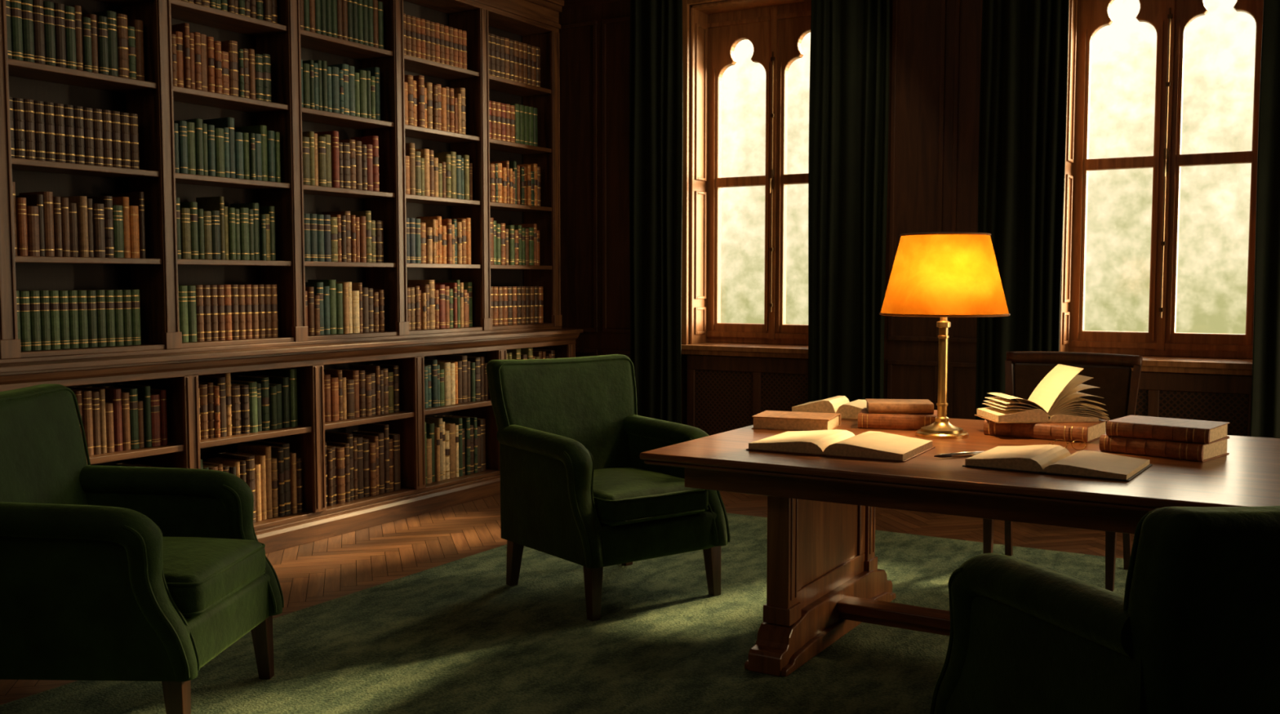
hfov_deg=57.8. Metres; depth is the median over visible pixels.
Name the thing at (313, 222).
book
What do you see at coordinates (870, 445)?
open book
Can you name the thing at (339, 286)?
book
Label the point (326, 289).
book
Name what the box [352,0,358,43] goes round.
book
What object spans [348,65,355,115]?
book
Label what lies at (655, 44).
curtain
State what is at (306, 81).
book
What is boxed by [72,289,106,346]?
book
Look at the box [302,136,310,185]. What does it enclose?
book
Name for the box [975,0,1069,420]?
curtain
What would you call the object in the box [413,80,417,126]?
book
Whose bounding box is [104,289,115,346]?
book
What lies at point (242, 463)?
book
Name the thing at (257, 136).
book
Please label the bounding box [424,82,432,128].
book
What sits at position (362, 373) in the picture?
book
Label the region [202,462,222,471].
book
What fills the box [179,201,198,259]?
book
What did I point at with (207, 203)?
book
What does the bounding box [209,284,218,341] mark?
book
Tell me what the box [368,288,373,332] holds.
book
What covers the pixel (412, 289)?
book
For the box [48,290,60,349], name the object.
book
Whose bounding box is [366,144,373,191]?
book
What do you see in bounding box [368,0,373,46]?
book
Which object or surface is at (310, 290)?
book
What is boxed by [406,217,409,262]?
book
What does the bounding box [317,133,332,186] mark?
book
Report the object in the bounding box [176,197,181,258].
book
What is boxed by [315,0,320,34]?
book
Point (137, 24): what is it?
book
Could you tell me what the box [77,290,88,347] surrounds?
book
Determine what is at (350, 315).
book
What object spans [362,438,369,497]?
book
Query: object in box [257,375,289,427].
book
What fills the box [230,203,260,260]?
book
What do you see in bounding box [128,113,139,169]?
book
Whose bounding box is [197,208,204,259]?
book
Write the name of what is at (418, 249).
book
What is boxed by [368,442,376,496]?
book
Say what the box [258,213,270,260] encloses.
book
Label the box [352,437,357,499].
book
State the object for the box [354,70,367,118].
book
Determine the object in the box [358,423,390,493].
book
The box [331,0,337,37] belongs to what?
book
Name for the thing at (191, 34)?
book
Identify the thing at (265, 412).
book
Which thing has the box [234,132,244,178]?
book
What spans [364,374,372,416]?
book
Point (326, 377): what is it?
book
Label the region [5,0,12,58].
book
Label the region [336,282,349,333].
book
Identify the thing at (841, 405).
open book
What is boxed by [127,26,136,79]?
book
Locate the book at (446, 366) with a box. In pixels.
[437,361,450,405]
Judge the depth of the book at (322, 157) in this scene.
6.69 m
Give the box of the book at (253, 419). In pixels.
[231,380,257,433]
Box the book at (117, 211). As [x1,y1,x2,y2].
[112,204,124,257]
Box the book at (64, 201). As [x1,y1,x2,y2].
[60,197,70,257]
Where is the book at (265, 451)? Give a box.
[236,443,272,519]
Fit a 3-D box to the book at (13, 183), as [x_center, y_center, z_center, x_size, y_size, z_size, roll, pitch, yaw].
[-2.875,-0.618,5.206,0.200,0.329,0.052,2,4,31]
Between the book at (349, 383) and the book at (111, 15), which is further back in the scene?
the book at (349, 383)
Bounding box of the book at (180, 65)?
[171,31,183,87]
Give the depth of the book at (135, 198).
5.71 m
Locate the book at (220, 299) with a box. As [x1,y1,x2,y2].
[217,284,225,340]
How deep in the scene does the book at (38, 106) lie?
5.24 m
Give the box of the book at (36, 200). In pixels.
[15,194,44,256]
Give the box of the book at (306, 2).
[303,0,309,31]
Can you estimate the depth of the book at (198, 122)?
5.97 m
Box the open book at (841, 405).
[791,395,866,420]
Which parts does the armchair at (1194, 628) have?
armrest, backrest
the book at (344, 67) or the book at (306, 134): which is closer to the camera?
the book at (306, 134)
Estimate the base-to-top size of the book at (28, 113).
0.272 m
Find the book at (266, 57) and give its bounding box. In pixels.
[260,53,271,102]
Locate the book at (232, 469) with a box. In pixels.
[226,465,235,475]
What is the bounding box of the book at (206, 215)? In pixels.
[203,210,212,259]
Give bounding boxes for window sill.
[681,342,808,359]
[1131,355,1252,375]
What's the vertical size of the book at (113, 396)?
0.296 m
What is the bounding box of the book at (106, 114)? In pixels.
[102,109,112,166]
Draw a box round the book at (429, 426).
[426,422,435,482]
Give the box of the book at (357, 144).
[355,141,362,190]
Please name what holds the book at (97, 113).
on the bookcase
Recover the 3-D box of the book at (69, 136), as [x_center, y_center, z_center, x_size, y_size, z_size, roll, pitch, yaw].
[-2.711,-1.033,5.415,0.194,0.271,0.046,2,4,31]
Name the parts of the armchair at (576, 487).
leg, armrest, backrest, leg, leg, seat, armrest, leg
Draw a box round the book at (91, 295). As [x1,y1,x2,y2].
[86,290,97,347]
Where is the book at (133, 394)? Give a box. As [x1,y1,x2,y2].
[101,386,138,449]
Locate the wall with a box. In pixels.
[559,0,1252,425]
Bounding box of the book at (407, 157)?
[405,155,409,194]
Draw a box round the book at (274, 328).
[270,284,278,337]
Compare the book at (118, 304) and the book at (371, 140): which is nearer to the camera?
the book at (118, 304)
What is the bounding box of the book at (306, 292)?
[305,291,308,335]
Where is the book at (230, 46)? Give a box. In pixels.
[221,40,239,96]
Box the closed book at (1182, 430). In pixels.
[1106,415,1230,444]
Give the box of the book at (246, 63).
[240,48,249,98]
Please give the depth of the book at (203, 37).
5.99 m
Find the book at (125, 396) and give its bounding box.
[120,391,130,450]
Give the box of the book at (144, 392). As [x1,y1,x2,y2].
[116,383,151,447]
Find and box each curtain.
[629,0,683,423]
[808,0,889,402]
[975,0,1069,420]
[1249,0,1279,438]
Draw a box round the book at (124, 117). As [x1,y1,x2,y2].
[120,111,130,168]
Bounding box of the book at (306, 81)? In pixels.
[302,62,310,108]
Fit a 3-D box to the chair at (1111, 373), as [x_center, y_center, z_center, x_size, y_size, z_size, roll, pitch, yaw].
[2.066,0.524,5.699,0.655,1.073,0.550,2,4,31]
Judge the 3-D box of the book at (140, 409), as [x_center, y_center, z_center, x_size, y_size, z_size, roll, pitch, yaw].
[-2.515,0.324,5.684,0.232,0.227,0.033,2,4,31]
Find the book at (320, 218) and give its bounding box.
[316,214,324,262]
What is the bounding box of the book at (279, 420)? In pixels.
[268,383,282,428]
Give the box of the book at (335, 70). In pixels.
[330,66,339,113]
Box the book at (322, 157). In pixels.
[317,136,326,186]
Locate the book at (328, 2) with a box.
[325,0,332,36]
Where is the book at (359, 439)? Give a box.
[352,435,364,498]
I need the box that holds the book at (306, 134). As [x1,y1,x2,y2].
[302,131,315,185]
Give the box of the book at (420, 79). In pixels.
[413,75,425,127]
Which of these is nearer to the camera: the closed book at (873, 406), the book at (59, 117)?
the closed book at (873, 406)
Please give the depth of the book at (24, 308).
5.21 m
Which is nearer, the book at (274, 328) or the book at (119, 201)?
the book at (119, 201)
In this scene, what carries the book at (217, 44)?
on the bookcase
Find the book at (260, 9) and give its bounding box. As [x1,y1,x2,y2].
[255,0,263,19]
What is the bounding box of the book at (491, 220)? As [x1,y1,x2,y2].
[489,217,493,264]
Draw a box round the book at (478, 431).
[476,426,481,472]
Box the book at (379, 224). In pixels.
[375,220,383,262]
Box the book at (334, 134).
[314,130,339,187]
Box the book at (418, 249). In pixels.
[415,218,421,263]
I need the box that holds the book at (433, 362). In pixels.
[424,359,437,407]
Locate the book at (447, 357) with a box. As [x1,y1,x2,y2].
[436,354,467,403]
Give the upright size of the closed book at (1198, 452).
0.062 m
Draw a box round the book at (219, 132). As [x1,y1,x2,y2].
[214,128,225,177]
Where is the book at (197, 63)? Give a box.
[192,31,201,90]
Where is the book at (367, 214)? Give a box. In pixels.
[350,210,372,262]
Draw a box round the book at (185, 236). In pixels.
[180,208,191,259]
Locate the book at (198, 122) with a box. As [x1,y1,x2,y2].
[180,118,204,175]
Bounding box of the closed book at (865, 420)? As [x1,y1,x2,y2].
[857,408,937,430]
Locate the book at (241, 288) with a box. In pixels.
[237,284,245,339]
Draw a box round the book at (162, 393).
[150,388,167,445]
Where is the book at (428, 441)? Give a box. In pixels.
[426,438,431,484]
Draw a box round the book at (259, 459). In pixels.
[236,452,266,519]
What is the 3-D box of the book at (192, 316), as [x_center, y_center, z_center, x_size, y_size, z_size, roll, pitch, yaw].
[-2.384,-0.226,6.027,0.199,0.290,0.050,2,4,31]
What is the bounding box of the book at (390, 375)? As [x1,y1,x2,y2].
[387,372,393,413]
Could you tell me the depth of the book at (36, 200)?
5.27 m
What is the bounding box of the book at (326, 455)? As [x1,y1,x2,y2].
[324,442,327,506]
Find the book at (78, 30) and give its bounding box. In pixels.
[71,4,83,70]
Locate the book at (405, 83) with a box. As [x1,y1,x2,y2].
[404,81,408,124]
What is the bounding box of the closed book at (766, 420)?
[751,410,840,431]
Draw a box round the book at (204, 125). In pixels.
[202,123,208,175]
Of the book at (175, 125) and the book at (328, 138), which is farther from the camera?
the book at (328, 138)
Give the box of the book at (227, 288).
[223,284,232,340]
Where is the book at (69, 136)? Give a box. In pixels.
[63,104,75,163]
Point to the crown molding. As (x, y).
(567, 3)
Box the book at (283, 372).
[262,368,297,426]
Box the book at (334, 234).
[330,217,337,262]
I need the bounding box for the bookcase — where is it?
[0,0,582,554]
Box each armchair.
[0,383,284,713]
[486,354,729,622]
[929,506,1279,713]
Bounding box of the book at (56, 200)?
[53,196,62,257]
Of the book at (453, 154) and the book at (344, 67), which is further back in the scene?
the book at (453, 154)
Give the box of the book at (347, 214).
[322,211,351,262]
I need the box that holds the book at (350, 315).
[335,281,352,333]
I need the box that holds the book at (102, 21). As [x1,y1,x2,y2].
[97,15,109,75]
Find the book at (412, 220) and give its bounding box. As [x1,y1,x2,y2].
[409,217,415,263]
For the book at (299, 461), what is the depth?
6.48 m
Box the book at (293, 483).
[289,452,297,514]
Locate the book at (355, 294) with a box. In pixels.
[351,290,359,333]
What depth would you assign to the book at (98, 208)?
5.50 m
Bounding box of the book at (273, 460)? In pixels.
[271,457,278,517]
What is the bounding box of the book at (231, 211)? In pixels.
[227,207,235,260]
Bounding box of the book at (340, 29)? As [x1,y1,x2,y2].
[337,0,342,39]
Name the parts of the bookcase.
shelf, shelf, shelf, shelf, shelf, shelf, shelf, shelf, shelf, shelf, shelf, shelf, shelf, shelf, shelf, shelf, shelf, shelf, shelf, shelf, cornice, shelf, shelf, shelf, shelf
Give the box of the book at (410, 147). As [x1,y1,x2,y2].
[404,142,415,195]
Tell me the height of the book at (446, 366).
0.278 m
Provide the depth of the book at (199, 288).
6.01 m
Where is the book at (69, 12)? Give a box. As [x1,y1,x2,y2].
[64,5,76,69]
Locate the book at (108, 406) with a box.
[105,402,114,453]
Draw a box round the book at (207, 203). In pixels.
[195,196,225,259]
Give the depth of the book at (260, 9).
6.28 m
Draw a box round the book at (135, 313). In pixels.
[130,289,141,345]
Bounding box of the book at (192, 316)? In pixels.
[186,285,196,342]
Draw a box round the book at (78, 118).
[73,106,84,164]
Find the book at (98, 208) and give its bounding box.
[92,203,105,257]
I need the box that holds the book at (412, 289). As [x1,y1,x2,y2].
[407,287,415,329]
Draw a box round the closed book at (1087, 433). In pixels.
[983,419,1106,443]
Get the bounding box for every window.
[681,0,811,346]
[1059,0,1263,359]
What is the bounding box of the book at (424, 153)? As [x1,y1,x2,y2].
[414,148,430,195]
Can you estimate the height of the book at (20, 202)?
0.261 m
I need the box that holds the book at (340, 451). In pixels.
[328,445,345,503]
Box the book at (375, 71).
[354,66,380,119]
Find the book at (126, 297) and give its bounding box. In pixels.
[122,289,132,345]
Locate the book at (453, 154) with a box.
[433,151,456,198]
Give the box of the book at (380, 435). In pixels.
[351,431,384,493]
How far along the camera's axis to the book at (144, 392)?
5.64 m
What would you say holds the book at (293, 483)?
on the bookcase
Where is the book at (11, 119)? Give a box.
[8,96,14,157]
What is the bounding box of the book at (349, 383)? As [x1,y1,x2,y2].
[346,378,355,418]
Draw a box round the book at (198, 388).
[198,388,200,439]
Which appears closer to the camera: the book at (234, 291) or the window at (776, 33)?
the book at (234, 291)
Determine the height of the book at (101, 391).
0.303 m
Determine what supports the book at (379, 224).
on the bookcase
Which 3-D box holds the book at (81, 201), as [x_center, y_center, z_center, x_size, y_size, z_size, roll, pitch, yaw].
[-2.682,-0.614,5.488,0.190,0.286,0.039,2,4,31]
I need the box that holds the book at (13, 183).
[12,182,17,256]
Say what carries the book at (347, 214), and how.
on the bookcase
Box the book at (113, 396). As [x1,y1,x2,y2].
[84,386,122,451]
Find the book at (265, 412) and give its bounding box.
[234,375,270,431]
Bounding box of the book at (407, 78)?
[404,75,413,125]
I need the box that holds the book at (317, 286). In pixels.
[305,282,324,334]
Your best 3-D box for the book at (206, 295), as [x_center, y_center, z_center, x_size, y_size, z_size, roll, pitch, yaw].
[-2.332,-0.232,6.103,0.196,0.292,0.043,2,4,31]
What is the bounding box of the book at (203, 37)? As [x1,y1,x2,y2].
[200,33,208,91]
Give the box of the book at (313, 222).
[310,213,317,261]
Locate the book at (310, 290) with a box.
[305,287,314,335]
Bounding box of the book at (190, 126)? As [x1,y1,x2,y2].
[186,121,195,174]
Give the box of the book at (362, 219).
[355,216,366,262]
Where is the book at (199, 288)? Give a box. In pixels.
[177,284,204,342]
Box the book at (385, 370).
[379,368,388,413]
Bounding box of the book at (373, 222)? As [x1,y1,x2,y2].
[371,220,376,262]
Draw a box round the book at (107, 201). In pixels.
[86,195,114,257]
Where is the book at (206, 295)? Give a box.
[202,284,211,341]
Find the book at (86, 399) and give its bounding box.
[71,389,93,456]
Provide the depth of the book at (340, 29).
6.78 m
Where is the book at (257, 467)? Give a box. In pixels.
[254,463,262,521]
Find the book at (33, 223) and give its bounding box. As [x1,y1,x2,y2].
[26,205,39,256]
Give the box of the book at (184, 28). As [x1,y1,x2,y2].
[171,22,191,88]
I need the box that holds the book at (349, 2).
[346,0,353,41]
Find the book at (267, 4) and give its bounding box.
[262,0,271,22]
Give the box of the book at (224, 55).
[221,51,229,94]
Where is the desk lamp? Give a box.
[879,232,1010,439]
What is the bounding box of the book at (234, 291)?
[231,284,239,339]
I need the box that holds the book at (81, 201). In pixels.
[60,195,88,257]
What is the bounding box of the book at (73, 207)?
[68,203,79,257]
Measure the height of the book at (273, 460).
0.322 m
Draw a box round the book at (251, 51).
[248,48,255,99]
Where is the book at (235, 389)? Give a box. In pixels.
[231,385,241,435]
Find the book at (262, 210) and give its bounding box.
[258,206,275,260]
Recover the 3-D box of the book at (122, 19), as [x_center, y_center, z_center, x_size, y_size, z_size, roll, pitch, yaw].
[-2.561,-1.498,5.635,0.193,0.310,0.055,2,4,31]
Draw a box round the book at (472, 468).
[470,425,474,474]
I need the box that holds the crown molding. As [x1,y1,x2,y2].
[561,0,622,8]
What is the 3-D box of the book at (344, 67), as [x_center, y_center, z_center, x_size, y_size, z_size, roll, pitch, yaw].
[-1.813,-1.578,6.894,0.199,0.303,0.052,2,4,31]
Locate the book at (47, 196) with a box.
[19,191,54,256]
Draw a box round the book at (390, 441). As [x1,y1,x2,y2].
[388,439,393,491]
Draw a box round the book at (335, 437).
[324,431,354,500]
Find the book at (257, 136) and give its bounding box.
[254,133,262,180]
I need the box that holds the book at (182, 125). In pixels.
[173,120,187,173]
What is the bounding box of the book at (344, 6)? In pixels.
[342,0,347,39]
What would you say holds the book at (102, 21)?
on the bookcase
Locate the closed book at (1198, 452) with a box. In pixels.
[1099,434,1230,462]
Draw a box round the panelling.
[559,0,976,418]
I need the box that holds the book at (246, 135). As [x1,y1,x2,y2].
[242,132,249,179]
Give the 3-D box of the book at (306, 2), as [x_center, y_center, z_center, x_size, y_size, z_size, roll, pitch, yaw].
[-1.960,-1.987,6.609,0.189,0.296,0.040,2,4,31]
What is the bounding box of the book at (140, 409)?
[137,400,144,448]
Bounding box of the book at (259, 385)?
[257,383,262,431]
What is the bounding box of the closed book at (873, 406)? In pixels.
[865,399,933,414]
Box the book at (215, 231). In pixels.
[204,210,220,259]
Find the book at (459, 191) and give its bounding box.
[456,155,462,199]
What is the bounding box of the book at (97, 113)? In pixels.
[93,108,103,165]
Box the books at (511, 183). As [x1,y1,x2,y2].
[114,0,555,506]
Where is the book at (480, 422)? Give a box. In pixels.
[476,418,485,471]
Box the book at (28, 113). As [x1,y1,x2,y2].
[23,98,35,159]
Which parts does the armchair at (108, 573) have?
backrest, armrest, leg, armrest, seat, leg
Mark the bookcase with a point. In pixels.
(162, 361)
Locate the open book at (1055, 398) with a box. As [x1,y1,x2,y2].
[974,364,1109,423]
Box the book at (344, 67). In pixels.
[327,63,349,115]
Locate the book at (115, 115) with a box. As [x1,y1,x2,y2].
[111,111,121,167]
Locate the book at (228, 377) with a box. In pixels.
[204,373,231,435]
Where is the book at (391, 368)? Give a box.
[368,364,399,412]
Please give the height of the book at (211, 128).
0.269 m
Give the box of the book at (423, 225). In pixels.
[420,222,426,263]
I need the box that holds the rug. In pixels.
[0,513,1128,713]
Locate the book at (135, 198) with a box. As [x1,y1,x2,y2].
[115,191,146,258]
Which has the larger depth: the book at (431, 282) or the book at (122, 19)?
the book at (431, 282)
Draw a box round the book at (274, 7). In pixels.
[271,0,277,23]
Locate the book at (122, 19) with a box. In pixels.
[116,13,128,78]
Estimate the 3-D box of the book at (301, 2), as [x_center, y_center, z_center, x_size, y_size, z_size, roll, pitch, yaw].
[-1.984,-1.984,6.575,0.195,0.295,0.041,2,4,31]
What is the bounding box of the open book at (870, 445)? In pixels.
[746,429,934,462]
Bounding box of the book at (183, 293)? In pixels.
[178,285,188,342]
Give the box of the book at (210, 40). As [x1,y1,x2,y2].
[206,36,214,92]
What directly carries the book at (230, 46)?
on the bookcase
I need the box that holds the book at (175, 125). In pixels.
[173,123,179,173]
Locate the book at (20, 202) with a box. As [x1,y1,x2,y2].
[15,197,27,256]
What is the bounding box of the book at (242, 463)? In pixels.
[211,457,246,483]
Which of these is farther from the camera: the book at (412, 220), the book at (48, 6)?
the book at (412, 220)
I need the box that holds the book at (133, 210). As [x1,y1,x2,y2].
[128,205,139,257]
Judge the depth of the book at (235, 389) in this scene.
6.10 m
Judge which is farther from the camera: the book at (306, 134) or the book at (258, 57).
the book at (306, 134)
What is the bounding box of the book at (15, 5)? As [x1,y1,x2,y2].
[9,0,23,60]
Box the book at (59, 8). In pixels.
[53,2,66,67]
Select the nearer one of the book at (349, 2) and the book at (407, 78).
the book at (349, 2)
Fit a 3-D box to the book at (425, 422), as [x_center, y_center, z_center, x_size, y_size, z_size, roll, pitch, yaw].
[-1.468,0.609,7.427,0.241,0.397,0.051,2,4,31]
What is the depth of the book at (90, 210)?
5.47 m
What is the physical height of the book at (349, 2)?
0.294 m
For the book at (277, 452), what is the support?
on the bookcase
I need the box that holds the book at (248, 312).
[244,284,252,338]
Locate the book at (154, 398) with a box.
[150,393,160,446]
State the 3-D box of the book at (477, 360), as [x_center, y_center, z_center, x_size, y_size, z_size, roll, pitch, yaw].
[-1.178,0.147,7.864,0.232,0.291,0.052,2,4,31]
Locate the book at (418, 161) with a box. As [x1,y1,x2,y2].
[414,151,421,195]
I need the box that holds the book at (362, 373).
[340,368,365,417]
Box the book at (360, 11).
[357,0,363,44]
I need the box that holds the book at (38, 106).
[33,100,45,160]
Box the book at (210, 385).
[198,382,214,438]
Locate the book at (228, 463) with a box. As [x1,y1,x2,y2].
[206,458,240,477]
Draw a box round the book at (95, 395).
[91,391,101,454]
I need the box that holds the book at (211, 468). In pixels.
[202,464,217,470]
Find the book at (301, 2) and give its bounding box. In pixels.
[299,0,304,30]
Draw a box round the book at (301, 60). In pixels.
[301,59,303,107]
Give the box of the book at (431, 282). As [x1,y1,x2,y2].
[408,280,435,328]
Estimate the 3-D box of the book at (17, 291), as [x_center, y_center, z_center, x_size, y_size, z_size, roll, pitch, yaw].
[-2.864,-0.163,5.226,0.194,0.270,0.046,2,4,31]
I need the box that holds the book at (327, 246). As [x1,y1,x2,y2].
[324,214,331,262]
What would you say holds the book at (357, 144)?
on the bookcase
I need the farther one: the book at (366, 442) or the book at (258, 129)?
the book at (366, 442)
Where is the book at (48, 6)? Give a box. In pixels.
[43,0,56,66]
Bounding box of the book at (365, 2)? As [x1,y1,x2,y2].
[362,0,368,45]
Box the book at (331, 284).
[307,280,337,334]
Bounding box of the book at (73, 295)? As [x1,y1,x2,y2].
[67,290,79,348]
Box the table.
[640,417,1279,677]
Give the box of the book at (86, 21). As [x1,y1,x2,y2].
[81,17,92,71]
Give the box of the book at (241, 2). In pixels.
[238,0,244,15]
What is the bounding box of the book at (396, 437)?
[388,433,400,490]
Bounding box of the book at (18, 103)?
[13,97,25,159]
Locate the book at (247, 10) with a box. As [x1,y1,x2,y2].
[244,0,250,17]
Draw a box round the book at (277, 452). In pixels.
[253,444,284,516]
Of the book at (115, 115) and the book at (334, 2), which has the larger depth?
the book at (334, 2)
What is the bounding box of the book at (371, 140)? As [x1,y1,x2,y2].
[351,135,379,191]
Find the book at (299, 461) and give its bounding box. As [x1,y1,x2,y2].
[296,457,302,512]
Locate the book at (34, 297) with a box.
[21,290,41,350]
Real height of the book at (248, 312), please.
0.294 m
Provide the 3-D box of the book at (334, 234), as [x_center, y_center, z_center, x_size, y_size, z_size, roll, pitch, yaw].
[-1.867,-0.693,6.854,0.197,0.262,0.054,2,4,31]
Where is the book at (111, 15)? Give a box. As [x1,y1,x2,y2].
[85,10,118,76]
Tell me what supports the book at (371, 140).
on the bookcase
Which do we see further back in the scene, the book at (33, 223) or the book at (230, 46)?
the book at (230, 46)
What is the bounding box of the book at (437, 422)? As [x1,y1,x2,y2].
[425,417,443,480]
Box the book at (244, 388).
[231,383,249,434]
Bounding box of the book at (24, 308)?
[18,290,31,351]
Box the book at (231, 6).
[226,0,235,13]
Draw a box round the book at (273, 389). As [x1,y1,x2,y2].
[269,386,277,430]
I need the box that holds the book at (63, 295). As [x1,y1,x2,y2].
[58,290,70,349]
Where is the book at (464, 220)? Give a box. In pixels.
[453,218,466,264]
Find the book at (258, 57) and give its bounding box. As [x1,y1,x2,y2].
[254,53,263,100]
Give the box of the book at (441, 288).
[434,284,445,328]
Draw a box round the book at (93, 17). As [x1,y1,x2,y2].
[81,13,98,73]
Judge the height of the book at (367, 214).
0.311 m
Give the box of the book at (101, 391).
[71,386,106,453]
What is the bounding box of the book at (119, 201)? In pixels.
[112,196,130,257]
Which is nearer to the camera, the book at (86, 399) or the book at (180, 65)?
the book at (86, 399)
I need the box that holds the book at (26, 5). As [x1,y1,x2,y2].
[21,0,34,62]
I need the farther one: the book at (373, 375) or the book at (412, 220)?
the book at (412, 220)
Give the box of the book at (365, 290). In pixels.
[362,287,368,333]
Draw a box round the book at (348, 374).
[328,368,359,417]
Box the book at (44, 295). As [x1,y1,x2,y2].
[39,290,50,350]
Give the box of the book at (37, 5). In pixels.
[32,0,45,64]
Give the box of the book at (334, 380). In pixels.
[330,377,338,421]
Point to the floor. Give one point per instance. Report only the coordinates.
(312, 574)
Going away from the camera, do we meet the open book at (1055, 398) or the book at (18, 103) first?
the open book at (1055, 398)
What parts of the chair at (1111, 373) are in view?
leg, post, rail, leg, post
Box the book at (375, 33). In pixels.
[373,0,378,48]
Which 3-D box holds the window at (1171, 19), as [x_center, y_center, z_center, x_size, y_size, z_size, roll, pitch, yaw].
[3.115,-1.264,6.893,1.297,2.548,0.380,2,4,31]
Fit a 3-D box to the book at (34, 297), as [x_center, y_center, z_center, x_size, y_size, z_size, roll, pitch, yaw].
[-2.815,-0.169,5.306,0.192,0.270,0.047,2,4,31]
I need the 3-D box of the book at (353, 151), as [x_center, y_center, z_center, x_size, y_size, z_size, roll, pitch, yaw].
[-1.783,-1.149,6.957,0.197,0.297,0.049,2,4,31]
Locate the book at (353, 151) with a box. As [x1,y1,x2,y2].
[338,139,356,189]
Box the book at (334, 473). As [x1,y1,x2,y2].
[326,445,336,504]
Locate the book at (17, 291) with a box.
[16,290,21,351]
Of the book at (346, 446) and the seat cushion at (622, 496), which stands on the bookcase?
the book at (346, 446)
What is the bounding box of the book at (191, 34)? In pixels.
[189,32,195,88]
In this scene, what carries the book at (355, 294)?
on the bookcase
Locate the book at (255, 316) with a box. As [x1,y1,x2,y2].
[251,284,258,338]
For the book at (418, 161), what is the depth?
7.38 m
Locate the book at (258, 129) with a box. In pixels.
[236,124,267,181]
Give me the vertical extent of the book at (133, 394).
0.291 m
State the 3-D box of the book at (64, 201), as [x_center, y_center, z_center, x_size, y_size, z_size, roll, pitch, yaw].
[-2.735,-0.604,5.421,0.189,0.274,0.036,2,4,31]
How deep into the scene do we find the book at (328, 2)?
6.70 m
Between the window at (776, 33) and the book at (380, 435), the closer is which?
the book at (380, 435)
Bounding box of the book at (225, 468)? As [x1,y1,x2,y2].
[222,465,229,473]
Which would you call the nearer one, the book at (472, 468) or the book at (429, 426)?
the book at (429, 426)
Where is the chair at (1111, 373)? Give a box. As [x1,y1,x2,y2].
[982,351,1142,591]
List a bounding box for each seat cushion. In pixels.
[163,537,266,618]
[592,467,708,526]
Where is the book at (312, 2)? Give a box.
[309,0,315,32]
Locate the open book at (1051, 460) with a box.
[962,444,1152,481]
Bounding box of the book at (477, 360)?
[466,356,480,401]
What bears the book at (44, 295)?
on the bookcase
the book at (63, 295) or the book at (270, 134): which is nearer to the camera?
the book at (63, 295)
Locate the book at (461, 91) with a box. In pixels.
[453,87,466,134]
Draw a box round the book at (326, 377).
[324,374,331,422]
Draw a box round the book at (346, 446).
[324,441,350,502]
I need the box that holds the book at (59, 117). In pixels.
[53,102,66,162]
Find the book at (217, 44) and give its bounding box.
[213,40,222,93]
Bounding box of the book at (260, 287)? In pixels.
[235,284,265,337]
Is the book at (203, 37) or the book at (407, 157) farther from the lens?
the book at (407, 157)
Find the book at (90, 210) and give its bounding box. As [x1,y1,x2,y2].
[87,198,93,257]
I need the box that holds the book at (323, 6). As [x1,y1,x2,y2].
[320,0,326,35]
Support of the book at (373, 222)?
on the bookcase
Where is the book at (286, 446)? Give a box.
[253,440,290,515]
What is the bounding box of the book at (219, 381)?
[198,375,226,436]
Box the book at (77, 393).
[71,390,82,435]
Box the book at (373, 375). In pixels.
[364,372,376,415]
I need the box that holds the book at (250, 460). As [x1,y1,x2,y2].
[217,452,256,523]
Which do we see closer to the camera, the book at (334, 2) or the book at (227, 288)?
the book at (227, 288)
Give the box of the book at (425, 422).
[425,422,426,484]
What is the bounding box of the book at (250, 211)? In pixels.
[248,208,254,260]
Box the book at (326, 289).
[323,286,330,334]
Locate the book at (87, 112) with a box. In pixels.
[83,106,94,164]
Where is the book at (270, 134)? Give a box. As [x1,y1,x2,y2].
[266,130,275,182]
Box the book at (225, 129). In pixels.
[219,127,229,177]
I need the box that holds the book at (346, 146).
[342,142,351,188]
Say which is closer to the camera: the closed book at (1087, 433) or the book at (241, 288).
the closed book at (1087, 433)
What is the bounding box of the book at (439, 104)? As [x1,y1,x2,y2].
[432,84,441,130]
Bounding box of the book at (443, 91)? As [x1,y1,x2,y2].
[440,87,446,131]
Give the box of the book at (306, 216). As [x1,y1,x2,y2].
[303,213,311,261]
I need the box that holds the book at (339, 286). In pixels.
[336,283,342,333]
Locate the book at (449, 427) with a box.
[444,422,455,478]
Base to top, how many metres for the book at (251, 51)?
0.274 m
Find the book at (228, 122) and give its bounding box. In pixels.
[203,117,235,177]
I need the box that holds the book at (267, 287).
[264,284,271,337]
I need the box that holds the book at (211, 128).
[207,124,215,176]
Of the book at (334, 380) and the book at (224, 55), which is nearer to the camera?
the book at (224, 55)
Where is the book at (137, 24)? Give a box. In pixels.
[127,19,144,80]
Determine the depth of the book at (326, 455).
6.66 m
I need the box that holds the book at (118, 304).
[113,289,124,346]
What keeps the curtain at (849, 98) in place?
hanging from the ceiling
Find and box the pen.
[933,451,984,457]
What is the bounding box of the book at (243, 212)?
[235,207,249,260]
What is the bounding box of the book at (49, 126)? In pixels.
[43,102,55,161]
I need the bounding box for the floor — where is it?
[0,491,1134,705]
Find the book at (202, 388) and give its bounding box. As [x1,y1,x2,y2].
[198,383,208,439]
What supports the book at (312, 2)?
on the bookcase
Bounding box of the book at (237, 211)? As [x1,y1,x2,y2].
[235,208,240,260]

